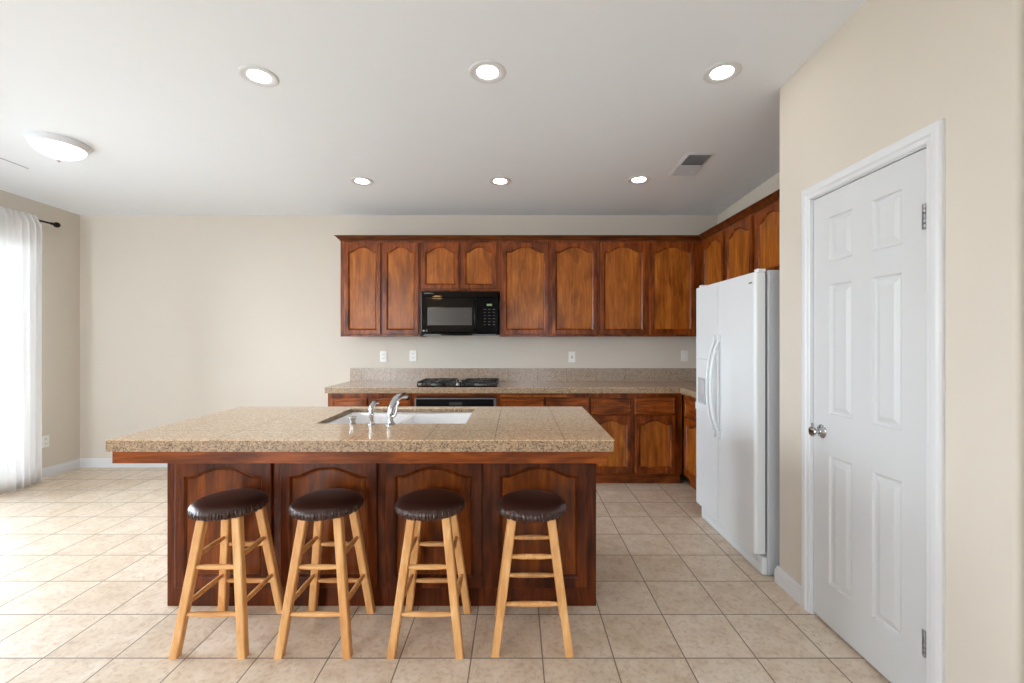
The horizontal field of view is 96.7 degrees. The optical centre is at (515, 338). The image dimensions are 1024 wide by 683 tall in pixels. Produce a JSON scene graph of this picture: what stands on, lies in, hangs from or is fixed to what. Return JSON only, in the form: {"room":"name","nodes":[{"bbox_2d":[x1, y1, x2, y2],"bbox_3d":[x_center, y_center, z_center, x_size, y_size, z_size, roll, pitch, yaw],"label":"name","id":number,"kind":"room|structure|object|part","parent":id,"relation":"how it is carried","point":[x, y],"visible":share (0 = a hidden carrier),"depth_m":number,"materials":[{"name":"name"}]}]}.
{"room":"kitchen","nodes":[
{"label":"kitchen","id":0,"kind":"room"},
{"bbox_2d":[0,190,79,467],"bbox_3d":[-4.690,-0.115,0.815,0.120,2.950,8.030,0,0,0],"label":"wall","id":1,"kind":"structure","parent":0,"point":[61,245],"depth_m":4.61,"materials":[{"name":"beige paint"}]},
{"bbox_2d":[42,435,48,447],"bbox_3d":[-4.625,1.008,4.475,0.009,0.116,0.072,0,0,0],"label":"wall outlet","id":2,"kind":"object","parent":1,"relation":"attached to","point":[45,439],"visible":0.92,"depth_m":4.47,"materials":[{"name":"white plastic"}]},
{"bbox_2d":[38,219,60,227],"bbox_3d":[-4.566,-1.119,2.858,0.127,0.075,3.317,0,0,0],"label":"curtain rod","id":3,"kind":"object","parent":1,"relation":"attached to","point":[55,224],"visible":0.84,"depth_m":4.45,"materials":[{"name":"brown metal"}]},
{"bbox_2d":[0,206,41,493],"bbox_3d":[-4.488,0.098,4.085,0.075,2.513,0.453,0,0,0],"label":"curtain","id":4,"kind":"object","parent":3,"relation":"hanging from","point":[20,232],"visible":1,"depth_m":4.11,"materials":[{"name":"white fabric"}]},
{"bbox_2d":[42,458,79,478],"bbox_3d":[-4.623,1.312,4.605,0.014,0.095,0.450,0,0,0],"label":"baseboard","id":5,"kind":"structure","parent":1,"relation":"attached to","point":[73,464],"depth_m":4.61,"materials":[{"name":"white paint"}]},
{"bbox_2d":[80,215,716,466],"bbox_3d":[-1.248,-0.040,4.890,7.005,2.800,0.120,0,0,0],"label":"wall","id":6,"kind":"structure","parent":0,"point":[183,317],"depth_m":4.83,"materials":[{"name":"beige paint"}]},
{"bbox_2d":[80,458,166,466],"bbox_3d":[-3.215,1.312,4.823,2.830,0.095,0.014,0,0,0],"label":"baseboard","id":7,"kind":"structure","parent":6,"relation":"attached to","point":[84,462],"depth_m":4.82,"materials":[{"name":"white paint"}]},
{"bbox_2d":[380,351,386,361],"bbox_3d":[-1.406,0.185,4.825,0.072,0.116,0.009,0,0,0],"label":"wall outlet","id":8,"kind":"object","parent":6,"relation":"attached to","point":[383,354],"visible":1,"depth_m":4.82,"materials":[{"name":"white plastic"}]},
{"bbox_2d":[341,241,426,336],"bbox_3d":[-1.346,-0.500,4.665,0.796,0.950,0.329,0,0,0],"label":"upper cabinet","id":9,"kind":"object","parent":6,"relation":"attached to","point":[381,280],"visible":1,"depth_m":4.51,"materials":[{"name":"brown wood"}]},
{"bbox_3d":[-1.518,-0.500,4.510,0.357,0.910,0.020,0,0,0],"label":"door","id":10,"kind":"part","parent":9,"relation":"part of","materials":[{"name":"brown wood"}]},
{"bbox_3d":[-1.518,-0.503,4.513,0.262,0.807,0.008,0,0,0],"label":"panel","id":11,"kind":"part","parent":9,"relation":"part of","materials":[{"name":"brown wood"}]},
{"bbox_3d":[-1.140,-0.500,4.510,0.354,0.910,0.020,0,0,0],"label":"door","id":12,"kind":"part","parent":9,"relation":"part of","materials":[{"name":"brown wood"}]},
{"bbox_3d":[-1.140,-0.503,4.513,0.259,0.807,0.008,0,0,0],"label":"panel","id":13,"kind":"part","parent":9,"relation":"part of","materials":[{"name":"brown wood"}]},
{"bbox_2d":[334,189,779,240],"bbox_3d":[0.035,-0.998,3.695,3.823,0.046,1.980,0,0,5],"label":"crown molding","id":14,"kind":"structure","parent":9,"relation":"on","point":[773,197],"depth_m":4.49,"materials":[{"name":"brown wood"}]},
{"bbox_2d":[409,350,415,360],"bbox_3d":[-1.094,0.178,4.825,0.072,0.116,0.009,0,0,0],"label":"wall outlet","id":15,"kind":"object","parent":6,"relation":"attached to","point":[412,353],"visible":1,"depth_m":4.82,"materials":[{"name":"white plastic"}]},
{"bbox_2d":[421,241,499,294],"bbox_3d":[-0.554,-0.724,4.665,0.785,0.503,0.329,0,0,0],"label":"upper cabinet","id":16,"kind":"object","parent":6,"relation":"attached to","point":[445,265],"visible":1,"depth_m":4.51,"materials":[{"name":"brown wood"}]},
{"bbox_3d":[-0.749,-0.724,4.510,0.370,0.463,0.020,0,0,0],"label":"door","id":17,"kind":"part","parent":16,"relation":"part of","materials":[{"name":"brown wood"}]},
{"bbox_3d":[-0.749,-0.727,4.513,0.275,0.360,0.008,0,0,0],"label":"panel","id":18,"kind":"part","parent":16,"relation":"part of","materials":[{"name":"brown wood"}]},
{"bbox_2d":[421,291,499,335],"bbox_3d":[-0.550,-0.249,4.606,0.752,0.433,0.445,0,0,0],"label":"microwave oven","id":19,"kind":"object","parent":16,"relation":"attached to","point":[443,313],"visible":1,"depth_m":4.43,"materials":[{"name":"black plastic"}]},
{"bbox_3d":[-0.665,-0.233,4.441,0.521,0.339,0.021,0,0,0],"label":"door","id":20,"kind":"part","parent":19,"relation":"part of","materials":[{"name":"black glass"}]},
{"bbox_3d":[-0.550,-0.055,4.442,0.752,0.014,0.018,0,0,0],"label":"trim","id":21,"kind":"part","parent":19,"relation":"part of","materials":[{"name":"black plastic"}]},
{"bbox_3d":[-0.395,-0.230,4.410,0.022,0.306,0.053,0,0,0],"label":"handle","id":22,"kind":"part","parent":19,"relation":"part of","materials":[{"name":"black plastic"}]},
{"bbox_3d":[-0.279,-0.233,4.441,0.209,0.339,0.021,0,0,0],"label":"control panel","id":23,"kind":"part","parent":19,"relation":"part of","materials":[{"name":"black plastic"}]},
{"bbox_3d":[-0.364,-0.724,4.510,0.348,0.463,0.020,0,0,0],"label":"door","id":24,"kind":"part","parent":16,"relation":"part of","materials":[{"name":"brown wood"}]},
{"bbox_3d":[-0.364,-0.727,4.513,0.253,0.360,0.008,0,0,0],"label":"panel","id":25,"kind":"part","parent":16,"relation":"part of","materials":[{"name":"brown wood"}]},
{"bbox_2d":[350,368,695,380],"bbox_3d":[0.190,0.378,4.167,3.889,0.136,1.324,0,0,0],"label":"backsplash","id":26,"kind":"structure","parent":6,"relation":"attached to","point":[356,374],"depth_m":4.81,"materials":[{"name":"stone"}]},
{"bbox_2d":[500,241,597,336],"bbox_3d":[0.329,-0.500,4.665,0.980,0.950,0.329,0,0,0],"label":"upper cabinet","id":27,"kind":"object","parent":6,"relation":"attached to","point":[548,288],"visible":1,"depth_m":4.51,"materials":[{"name":"brown wood"}]},
{"bbox_3d":[0.092,-0.500,4.510,0.461,0.910,0.020,0,0,0],"label":"door","id":28,"kind":"part","parent":27,"relation":"part of","materials":[{"name":"brown wood"}]},
{"bbox_3d":[0.092,-0.503,4.513,0.366,0.807,0.008,0,0,0],"label":"panel","id":29,"kind":"part","parent":27,"relation":"part of","materials":[{"name":"brown wood"}]},
{"bbox_3d":[0.579,-0.500,4.510,0.445,0.910,0.020,0,0,0],"label":"door","id":30,"kind":"part","parent":27,"relation":"part of","materials":[{"name":"brown wood"}]},
{"bbox_3d":[0.579,-0.503,4.513,0.350,0.807,0.008,0,0,0],"label":"panel","id":31,"kind":"part","parent":27,"relation":"part of","materials":[{"name":"brown wood"}]},
{"bbox_2d":[569,351,574,361],"bbox_3d":[0.594,0.190,4.821,0.072,0.116,0.018,0,0,0],"label":"light switch","id":32,"kind":"object","parent":6,"relation":"attached to","point":[571,353],"visible":1,"depth_m":4.82,"materials":[{"name":"white plastic"}]},
{"bbox_2d":[598,241,700,336],"bbox_3d":[1.476,-0.500,4.665,1.313,0.950,0.329,0,0,0],"label":"upper cabinet","id":33,"kind":"object","parent":6,"relation":"attached to","point":[646,288],"visible":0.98,"depth_m":4.51,"materials":[{"name":"brown wood"}]},
{"bbox_3d":[1.064,-0.500,4.510,0.452,0.910,0.020,0,0,0],"label":"door","id":34,"kind":"part","parent":33,"relation":"part of","materials":[{"name":"brown wood"}]},
{"bbox_3d":[1.064,-0.503,4.513,0.357,0.807,0.008,0,0,0],"label":"panel","id":35,"kind":"part","parent":33,"relation":"part of","materials":[{"name":"brown wood"}]},
{"bbox_3d":[1.548,-0.500,4.510,0.445,0.910,0.020,0,0,0],"label":"door","id":36,"kind":"part","parent":33,"relation":"part of","materials":[{"name":"brown wood"}]},
{"bbox_3d":[1.548,-0.503,4.513,0.350,0.807,0.008,0,0,0],"label":"panel","id":37,"kind":"part","parent":33,"relation":"part of","materials":[{"name":"brown wood"}]},
{"bbox_2d":[681,350,687,360],"bbox_3d":[1.788,0.177,4.825,0.072,0.116,0.010,0,0,0],"label":"light switch","id":38,"kind":"object","parent":6,"relation":"attached to","point":[684,353],"visible":1,"depth_m":4.82,"materials":[{"name":"white plastic"}]},
{"bbox_2d":[0,0,866,214],"bbox_3d":[-0.215,-1.552,0.815,9.230,0.487,8.430,0,0,0],"label":"ceiling","id":39,"kind":"structure","parent":0,"point":[593,96],"depth_m":2.63,"materials":[{"name":"white paint"}]},
{"bbox_2d":[0,158,28,168],"bbox_3d":[-4.008,-1.362,3.410,0.264,0.018,0.420,0,0,0],"label":"ceiling vent","id":40,"kind":"object","parent":39,"relation":"in","point":[4,164],"visible":1,"depth_m":3.56,"materials":[{"name":"white paint"}]},
{"bbox_2d":[23,131,91,161],"bbox_3d":[-3.190,-1.304,3.177,0.340,0.146,0.339,0,0,16],"label":"flush ceiling light","id":41,"kind":"object","parent":39,"relation":"attached to","point":[58,147],"visible":1,"depth_m":3.10,"materials":[{"name":"white glass"}]},
{"bbox_3d":[-3.190,-1.290,3.174,0.288,0.082,0.288,0,-2,0],"label":"lamp shade","id":42,"kind":"part","parent":41,"relation":"part of","materials":[{"name":"white glass"}]},
{"bbox_2d":[238,65,278,86],"bbox_3d":[-1.367,-1.395,2.420,0.191,0.012,0.191,0,0,4],"label":"recessed light","id":43,"kind":"object","parent":39,"relation":"in","point":[256,75],"visible":1,"depth_m":2.41,"materials":[{"name":"white paint"}]},
{"bbox_2d":[350,177,373,185],"bbox_3d":[-1.314,-1.345,3.885,0.191,0.012,0.191,0,0,4],"label":"recessed light","id":44,"kind":"object","parent":39,"relation":"in","point":[363,181],"visible":1,"depth_m":3.88,"materials":[{"name":"white"}]},
{"bbox_2d":[469,60,505,83],"bbox_3d":[-0.149,-1.396,2.385,0.191,0.012,0.191,0,0,4],"label":"recessed light","id":45,"kind":"object","parent":39,"relation":"in","point":[486,71],"visible":1,"depth_m":2.38,"materials":[{"name":"white"}]},
{"bbox_2d":[489,177,510,185],"bbox_3d":[-0.137,-1.345,3.885,0.191,0.012,0.191,0,0,4],"label":"recessed light","id":46,"kind":"object","parent":39,"relation":"in","point":[499,181],"visible":1,"depth_m":3.88,"materials":[{"name":"white"}]},
{"bbox_2d":[627,175,650,183],"bbox_3d":[1.041,-1.346,3.852,0.191,0.012,0.191,0,0,4],"label":"recessed light","id":47,"kind":"object","parent":39,"relation":"in","point":[640,179],"visible":1,"depth_m":3.84,"materials":[{"name":"white"}]},
{"bbox_2d":[669,153,715,174],"bbox_3d":[1.363,-1.353,3.540,0.215,0.027,0.415,0,0,0],"label":"ceiling vent","id":48,"kind":"object","parent":39,"relation":"in","point":[690,164],"visible":1,"depth_m":3.51,"materials":[{"name":"white metal"}]},
{"bbox_2d":[702,61,741,83],"bbox_3d":[1.081,-1.396,2.388,0.191,0.012,0.191,0,0,4],"label":"recessed light","id":49,"kind":"object","parent":39,"relation":"in","point":[721,72],"visible":1,"depth_m":2.38,"materials":[{"name":"white"}]},
{"bbox_2d":[0,467,890,682],"bbox_3d":[-0.215,1.420,0.815,9.230,0.120,8.430,0,0,0],"label":"floor","id":50,"kind":"structure","parent":0,"point":[83,550],"depth_m":2.18,"materials":[{"name":"beige tile"}]},
{"bbox_2d":[169,488,283,658],"bbox_3d":[-1.320,1.043,2.109,0.337,0.634,0.353,0,0,0],"label":"bar stool","id":51,"kind":"object","parent":50,"relation":"on","point":[230,506],"visible":1,"depth_m":2.00,"materials":[{"name":"brown wood"}]},
{"bbox_3d":[-1.426,1.073,1.988,0.047,0.574,0.147,0,0,44],"label":"leg","id":52,"kind":"part","parent":51,"relation":"part of","materials":[{"name":"brown wood"}]},
{"bbox_3d":[-1.426,1.073,2.230,0.047,0.574,0.147,0,0,-44],"label":"leg","id":53,"kind":"part","parent":51,"relation":"part of","materials":[{"name":"brown wood"}]},
{"bbox_3d":[-1.328,0.757,2.109,0.322,0.063,0.322,0,0,0],"label":"seat","id":54,"kind":"part","parent":51,"relation":"part of","materials":[{"name":"brown leather"}]},
{"bbox_3d":[-1.204,1.073,1.988,0.047,0.574,0.147,0,0,-44],"label":"leg","id":55,"kind":"part","parent":51,"relation":"part of","materials":[{"name":"brown wood"}]},
{"bbox_3d":[-1.204,1.073,2.230,0.047,0.574,0.147,0,0,44],"label":"leg","id":56,"kind":"part","parent":51,"relation":"part of","materials":[{"name":"brown wood"}]},
{"bbox_2d":[274,488,375,658],"bbox_3d":[-0.870,1.043,2.109,0.332,0.634,0.353,0,0,0],"label":"bar stool","id":57,"kind":"object","parent":50,"relation":"on","point":[334,504],"visible":1,"depth_m":2.00,"materials":[{"name":"brown wood"}]},
{"bbox_3d":[-0.978,1.073,1.988,0.047,0.574,0.147,0,0,44],"label":"leg","id":58,"kind":"part","parent":57,"relation":"part of","materials":[{"name":"brown wood"}]},
{"bbox_3d":[-0.978,1.073,2.230,0.047,0.574,0.147,0,0,-44],"label":"leg","id":59,"kind":"part","parent":57,"relation":"part of","materials":[{"name":"brown wood"}]},
{"bbox_3d":[-0.875,0.757,2.109,0.322,0.063,0.322,0,0,0],"label":"seat","id":60,"kind":"part","parent":57,"relation":"part of","materials":[{"name":"brown leather"}]},
{"bbox_3d":[-0.756,1.073,1.988,0.047,0.574,0.147,0,0,-44],"label":"leg","id":61,"kind":"part","parent":57,"relation":"part of","materials":[{"name":"brown wood"}]},
{"bbox_3d":[-0.756,1.073,2.230,0.047,0.574,0.147,0,0,44],"label":"leg","id":62,"kind":"part","parent":57,"relation":"part of","materials":[{"name":"brown wood"}]},
{"bbox_2d":[112,452,607,605],"bbox_3d":[-0.686,0.930,2.506,2.235,0.860,0.948,0,0,0],"label":"kitchen island","id":63,"kind":"object","parent":50,"relation":"on","point":[382,478],"visible":0.68,"depth_m":2.31,"materials":[{"name":"brown wood"}]},
{"bbox_3d":[-1.482,0.927,2.308,0.490,0.665,0.019,0,0,0],"label":"panel","id":64,"kind":"part","parent":63,"relation":"part of","materials":[{"name":"brown wood"}]},
{"bbox_3d":[-1.482,0.926,2.311,0.375,0.538,0.008,0,0,0],"label":"panel","id":65,"kind":"part","parent":63,"relation":"part of","materials":[{"name":"brown wood"}]},
{"bbox_3d":[-0.949,0.927,2.308,0.490,0.665,0.019,0,0,0],"label":"panel","id":66,"kind":"part","parent":63,"relation":"part of","materials":[{"name":"brown wood"}]},
{"bbox_3d":[-0.949,0.926,2.311,0.375,0.538,0.008,0,0,0],"label":"panel","id":67,"kind":"part","parent":63,"relation":"part of","materials":[{"name":"brown wood"}]},
{"bbox_2d":[104,407,613,451],"bbox_3d":[-0.692,0.450,2.507,2.253,0.098,0.995,0,0,0],"label":"island countertop","id":68,"kind":"structure","parent":63,"relation":"on","point":[239,429],"depth_m":2.15,"materials":[{"name":"beige stone"}]},
{"bbox_3d":[-0.848,0.423,2.365,0.037,0.045,0.037,0,0,0],"label":"air gap cap","id":69,"kind":"part","parent":68,"relation":"part of","materials":[{"name":"silver metal"}]},
{"bbox_2d":[368,400,378,424],"bbox_3d":[-0.749,0.385,2.385,0.038,0.122,0.078,0,0,6],"label":"soap dispenser","id":70,"kind":"object","parent":68,"relation":"on","point":[372,405],"visible":1,"depth_m":2.36,"materials":[{"name":"silver metal"}]},
{"bbox_3d":[-0.741,0.360,2.387,0.027,0.073,0.073,0,0,25],"label":"spout","id":71,"kind":"part","parent":70,"relation":"part of","materials":[{"name":"silver metal"}]},
{"bbox_2d":[385,392,409,425],"bbox_3d":[-0.616,0.367,2.427,0.070,0.156,0.196,0,0,24],"label":"kitchen faucet","id":72,"kind":"object","parent":68,"relation":"on","point":[394,403],"visible":1,"depth_m":2.36,"materials":[{"name":"silver metal"}]},
{"bbox_3d":[-0.625,0.368,2.362,0.043,0.085,0.019,0,0,-11],"label":"lever","id":73,"kind":"part","parent":72,"relation":"part of","materials":[{"name":"silver metal"}]},
{"bbox_3d":[-0.625,0.342,2.428,0.042,0.105,0.168,0,0,20],"label":"spout","id":74,"kind":"part","parent":72,"relation":"part of","materials":[{"name":"silver metal"}]},
{"bbox_2d":[326,412,472,423],"bbox_3d":[-0.661,0.573,2.660,0.794,0.206,0.521,0,0,0],"label":"sink","id":75,"kind":"object","parent":68,"relation":"in","point":[362,417],"visible":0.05,"depth_m":2.90,"materials":[{"name":"white ceramic"}]},
{"bbox_3d":[-0.415,0.926,2.311,0.375,0.538,0.008,0,0,0],"label":"panel","id":76,"kind":"part","parent":63,"relation":"part of","materials":[{"name":"brown wood"}]},
{"bbox_3d":[-0.415,0.927,2.308,0.490,0.665,0.019,0,0,0],"label":"panel","id":77,"kind":"part","parent":63,"relation":"part of","materials":[{"name":"brown wood"}]},
{"bbox_3d":[0.117,0.926,2.311,0.375,0.538,0.008,0,0,0],"label":"panel","id":78,"kind":"part","parent":63,"relation":"part of","materials":[{"name":"brown wood"}]},
{"bbox_3d":[0.117,0.927,2.308,0.490,0.665,0.019,0,0,0],"label":"panel","id":79,"kind":"part","parent":63,"relation":"part of","materials":[{"name":"brown wood"}]},
{"bbox_2d":[328,393,413,406],"bbox_3d":[-1.351,0.930,4.521,0.801,0.860,0.613,0,0,0],"label":"base cabinet","id":80,"kind":"object","parent":50,"relation":"on","point":[334,399],"visible":0.02,"depth_m":4.22,"materials":[{"name":"brown wood"}]},
{"bbox_3d":[-1.546,0.623,4.225,0.330,0.150,0.020,0,0,0],"label":"drawer","id":81,"kind":"part","parent":80,"relation":"part of","materials":[{"name":"brown wood"}]},
{"bbox_3d":[-1.165,0.623,4.225,0.379,0.150,0.020,0,0,0],"label":"drawer","id":82,"kind":"part","parent":80,"relation":"part of","materials":[{"name":"brown wood"}]},
{"bbox_2d":[387,488,470,658],"bbox_3d":[-0.391,1.043,2.109,0.334,0.634,0.353,0,0,0],"label":"bar stool","id":83,"kind":"object","parent":50,"relation":"on","point":[432,504],"visible":1,"depth_m":2.00,"materials":[{"name":"brown wood"}]},
{"bbox_3d":[-0.498,1.073,1.988,0.047,0.574,0.147,0,0,44],"label":"leg","id":84,"kind":"part","parent":83,"relation":"part of","materials":[{"name":"brown wood"}]},
{"bbox_3d":[-0.498,1.073,2.230,0.047,0.574,0.147,0,0,-44],"label":"leg","id":85,"kind":"part","parent":83,"relation":"part of","materials":[{"name":"brown wood"}]},
{"bbox_3d":[-0.397,0.757,2.109,0.322,0.063,0.322,0,0,0],"label":"seat","id":86,"kind":"part","parent":83,"relation":"part of","materials":[{"name":"brown leather"}]},
{"bbox_3d":[-0.276,1.073,1.988,0.047,0.574,0.147,0,0,-44],"label":"leg","id":87,"kind":"part","parent":83,"relation":"part of","materials":[{"name":"brown wood"}]},
{"bbox_3d":[-0.276,1.073,2.230,0.047,0.574,0.147,0,0,44],"label":"leg","id":88,"kind":"part","parent":83,"relation":"part of","materials":[{"name":"brown wood"}]},
{"bbox_2d":[414,393,497,406],"bbox_3d":[-0.560,0.930,4.532,0.779,0.860,0.592,0,0,0],"label":"base cabinet","id":89,"kind":"object","parent":50,"relation":"on","point":[415,394],"visible":0.04,"depth_m":4.24,"materials":[{"name":"brown wood"}]},
{"bbox_2d":[415,396,495,406],"bbox_3d":[-0.561,0.871,4.468,0.754,0.669,0.605,0,0,0],"label":"oven","id":90,"kind":"object","parent":89,"relation":"in","point":[420,401],"visible":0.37,"depth_m":4.22,"materials":[{"name":"black metal"}]},
{"bbox_2d":[491,489,573,657],"bbox_3d":[0.071,1.043,2.100,0.353,0.634,0.337,0,0,0],"label":"bar stool","id":91,"kind":"object","parent":50,"relation":"on","point":[533,506],"visible":1,"depth_m":1.99,"materials":[{"name":"brown wood"}]},
{"bbox_3d":[-0.050,1.073,2.216,0.147,0.574,0.047,0,0,44],"label":"leg","id":92,"kind":"part","parent":91,"relation":"part of","materials":[{"name":"brown wood"}]},
{"bbox_3d":[-0.051,1.073,1.994,0.110,0.574,0.106,0,0,0],"label":"leg","id":93,"kind":"part","parent":91,"relation":"part of","materials":[{"name":"brown wood"}]},
{"bbox_3d":[0.071,0.757,2.092,0.322,0.063,0.322,0,0,0],"label":"seat","id":94,"kind":"part","parent":91,"relation":"part of","materials":[{"name":"brown leather"}]},
{"bbox_3d":[0.192,1.073,2.216,0.147,0.574,0.047,0,0,-44],"label":"leg","id":95,"kind":"part","parent":91,"relation":"part of","materials":[{"name":"brown wood"}]},
{"bbox_3d":[0.192,1.073,1.994,0.147,0.574,0.047,0,0,44],"label":"leg","id":96,"kind":"part","parent":91,"relation":"part of","materials":[{"name":"brown wood"}]},
{"bbox_2d":[498,393,589,413],"bbox_3d":[0.260,0.930,4.519,0.860,0.860,0.617,0,0,0],"label":"base cabinet","id":97,"kind":"object","parent":50,"relation":"on","point":[504,399],"visible":0.05,"depth_m":4.21,"materials":[{"name":"brown wood"}]},
{"bbox_3d":[0.060,0.623,4.225,0.398,0.150,0.020,0,0,0],"label":"drawer","id":98,"kind":"part","parent":97,"relation":"part of","materials":[{"name":"brown wood"}]},
{"bbox_3d":[0.480,0.623,4.225,0.398,0.150,0.020,0,0,0],"label":"drawer","id":99,"kind":"part","parent":97,"relation":"part of","materials":[{"name":"brown wood"}]},
{"bbox_2d":[590,393,681,482],"bbox_3d":[1.118,0.930,4.521,0.854,0.860,0.613,0,0,0],"label":"base cabinet","id":100,"kind":"object","parent":50,"relation":"on","point":[645,429],"visible":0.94,"depth_m":4.22,"materials":[{"name":"brown wood"}]},
{"bbox_3d":[0.884,0.623,4.225,0.368,0.150,0.020,0,0,0],"label":"drawer","id":101,"kind":"part","parent":100,"relation":"part of","materials":[{"name":"brown wood"}]},
{"bbox_3d":[0.884,0.979,4.225,0.368,0.538,0.020,0,0,0],"label":"door","id":102,"kind":"part","parent":100,"relation":"part of","materials":[{"name":"brown wood"}]},
{"bbox_3d":[0.884,0.974,4.228,0.273,0.423,0.008,0,0,0],"label":"panel","id":103,"kind":"part","parent":100,"relation":"part of","materials":[{"name":"brown wood"}]},
{"bbox_3d":[1.290,0.623,4.225,0.373,0.150,0.020,0,0,0],"label":"drawer","id":104,"kind":"part","parent":100,"relation":"part of","materials":[{"name":"brown wood"}]},
{"bbox_3d":[1.290,0.979,4.225,0.373,0.538,0.020,0,0,0],"label":"door","id":105,"kind":"part","parent":100,"relation":"part of","materials":[{"name":"brown wood"}]},
{"bbox_3d":[1.290,0.974,4.228,0.278,0.423,0.008,0,0,0],"label":"panel","id":106,"kind":"part","parent":100,"relation":"part of","materials":[{"name":"brown wood"}]},
{"bbox_2d":[684,395,695,489],"bbox_3d":[1.837,0.930,3.870,0.593,0.860,0.730,0,0,0],"label":"base cabinet","id":107,"kind":"object","parent":50,"relation":"on","point":[689,402],"visible":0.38,"depth_m":4.04,"materials":[{"name":"brown wood"}]},
{"bbox_2d":[325,381,695,397],"bbox_3d":[0.186,0.472,4.167,3.895,0.053,1.324,0,0,0],"label":"countertop","id":108,"kind":"structure","parent":107,"relation":"on","point":[688,388],"depth_m":4.18,"materials":[{"name":"stone"}]},
{"bbox_2d":[417,378,498,386],"bbox_3d":[-0.547,0.420,4.436,0.755,0.050,0.427,0,0,0],"label":"gas cooktop","id":109,"kind":"object","parent":108,"relation":"in","point":[427,382],"visible":1,"depth_m":4.31,"materials":[{"name":"black metal"}]},
{"bbox_3d":[-0.547,0.441,4.436,0.743,0.010,0.427,0,0,0],"label":"glass","id":110,"kind":"part","parent":109,"relation":"part of","materials":[{"name":"black glass"}]},
{"bbox_3d":[1.550,0.623,3.855,0.020,0.150,0.610,0,0,0],"label":"drawer","id":111,"kind":"part","parent":107,"relation":"part of","materials":[{"name":"brown wood"}]},
{"bbox_3d":[1.550,0.979,3.855,0.020,0.538,0.610,0,0,0],"label":"door","id":112,"kind":"part","parent":107,"relation":"part of","materials":[{"name":"brown wood"}]},
{"bbox_3d":[1.553,0.974,3.855,0.008,0.423,0.515,0,0,0],"label":"panel","id":113,"kind":"part","parent":107,"relation":"part of","materials":[{"name":"brown wood"}]},
{"bbox_2d":[695,269,779,574],"bbox_3d":[1.709,0.477,3.042,0.822,1.766,0.867,0,0,0],"label":"refrigerator","id":114,"kind":"object","parent":50,"relation":"on","point":[737,404],"visible":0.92,"depth_m":2.74,"materials":[{"name":"white metal"}]},
{"bbox_3d":[1.363,0.350,3.320,0.010,0.100,0.060,0,0,0],"label":"dispenser lever","id":115,"kind":"part","parent":114,"relation":"part of","materials":[{"name":"white plastic"}]},
{"bbox_3d":[1.400,0.426,3.284,0.060,1.624,0.379,0,0,0],"label":"freezer door","id":116,"kind":"part","parent":114,"relation":"part of","materials":[{"name":"white metal"}]},
{"bbox_3d":[1.336,0.323,3.120,0.074,0.695,0.028,0,0,0],"label":"handle","id":117,"kind":"part","parent":114,"relation":"part of","materials":[{"name":"white plastic"}]},
{"bbox_3d":[1.336,0.323,3.060,0.074,0.695,0.028,0,0,0],"label":"handle","id":118,"kind":"part","parent":114,"relation":"part of","materials":[{"name":"white plastic"}]},
{"bbox_3d":[1.400,0.426,2.848,0.060,1.624,0.475,0,0,0],"label":"door","id":119,"kind":"part","parent":114,"relation":"part of","materials":[{"name":"white metal"}]},
{"bbox_2d":[717,172,779,223],"bbox_3d":[2.195,-0.040,3.665,0.120,2.800,2.330,0,0,0],"label":"wall","id":120,"kind":"structure","parent":0,"point":[771,185],"depth_m":4.11,"materials":[{"name":"beige paint"}]},
{"bbox_2d":[701,213,754,284],"bbox_3d":[1.977,-0.500,4.011,0.314,0.950,1.017,0,0,0],"label":"upper cabinet","id":121,"kind":"object","parent":120,"relation":"attached to","point":[729,253],"visible":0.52,"depth_m":3.90,"materials":[{"name":"brown wood"}]},
{"bbox_3d":[1.833,-0.503,4.224,0.008,0.807,0.346,0,0,0],"label":"panel","id":122,"kind":"part","parent":121,"relation":"part of","materials":[{"name":"brown wood"}]},
{"bbox_3d":[1.830,-0.500,4.224,0.020,0.910,0.441,0,0,0],"label":"door","id":123,"kind":"part","parent":121,"relation":"part of","materials":[{"name":"brown wood"}]},
{"bbox_3d":[1.833,-0.503,3.743,0.008,0.807,0.343,0,0,0],"label":"panel","id":124,"kind":"part","parent":121,"relation":"part of","materials":[{"name":"brown wood"}]},
{"bbox_3d":[1.830,-0.500,3.743,0.020,0.910,0.438,0,0,0],"label":"door","id":125,"kind":"part","parent":121,"relation":"part of","materials":[{"name":"brown wood"}]},
{"bbox_2d":[755,200,779,270],"bbox_3d":[1.977,-0.708,3.031,0.314,0.535,0.942,0,0,0],"label":"upper cabinet","id":126,"kind":"object","parent":120,"relation":"attached to","point":[767,219],"visible":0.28,"depth_m":3.29,"materials":[{"name":"brown wood"}]},
{"bbox_3d":[1.833,-0.711,3.257,0.008,0.392,0.320,0,0,0],"label":"panel","id":127,"kind":"part","parent":126,"relation":"part of","materials":[{"name":"brown wood"}]},
{"bbox_2d":[780,0,1023,682],"bbox_3d":[2.833,-0.090,1.935,2.735,2.900,1.214,0,0,0],"label":"wall","id":128,"kind":"structure","parent":0,"point":[894,69],"depth_m":1.50,"materials":[{"name":"beige paint"}]},
{"bbox_2d":[774,565,800,605],"bbox_3d":[1.793,1.312,2.433,0.684,0.095,0.246,0,0,0],"label":"baseboard","id":129,"kind":"structure","parent":128,"relation":"attached to","point":[783,579],"depth_m":2.43,"materials":[{"name":"white paint"}]},
{"bbox_2d":[801,118,944,682],"bbox_3d":[1.494,0.303,1.935,0.163,2.114,0.761,0,0,0],"label":"door","id":130,"kind":"structure","parent":128,"relation":"in","point":[873,230],"depth_m":1.86,"materials":[{"name":"white paint"}]},
{"bbox_3d":[1.433,0.443,2.183,0.041,0.049,0.049,0,0,0],"label":"knob","id":131,"kind":"part","parent":130,"relation":"part of","materials":[{"name":"silver metal"}]}
]}

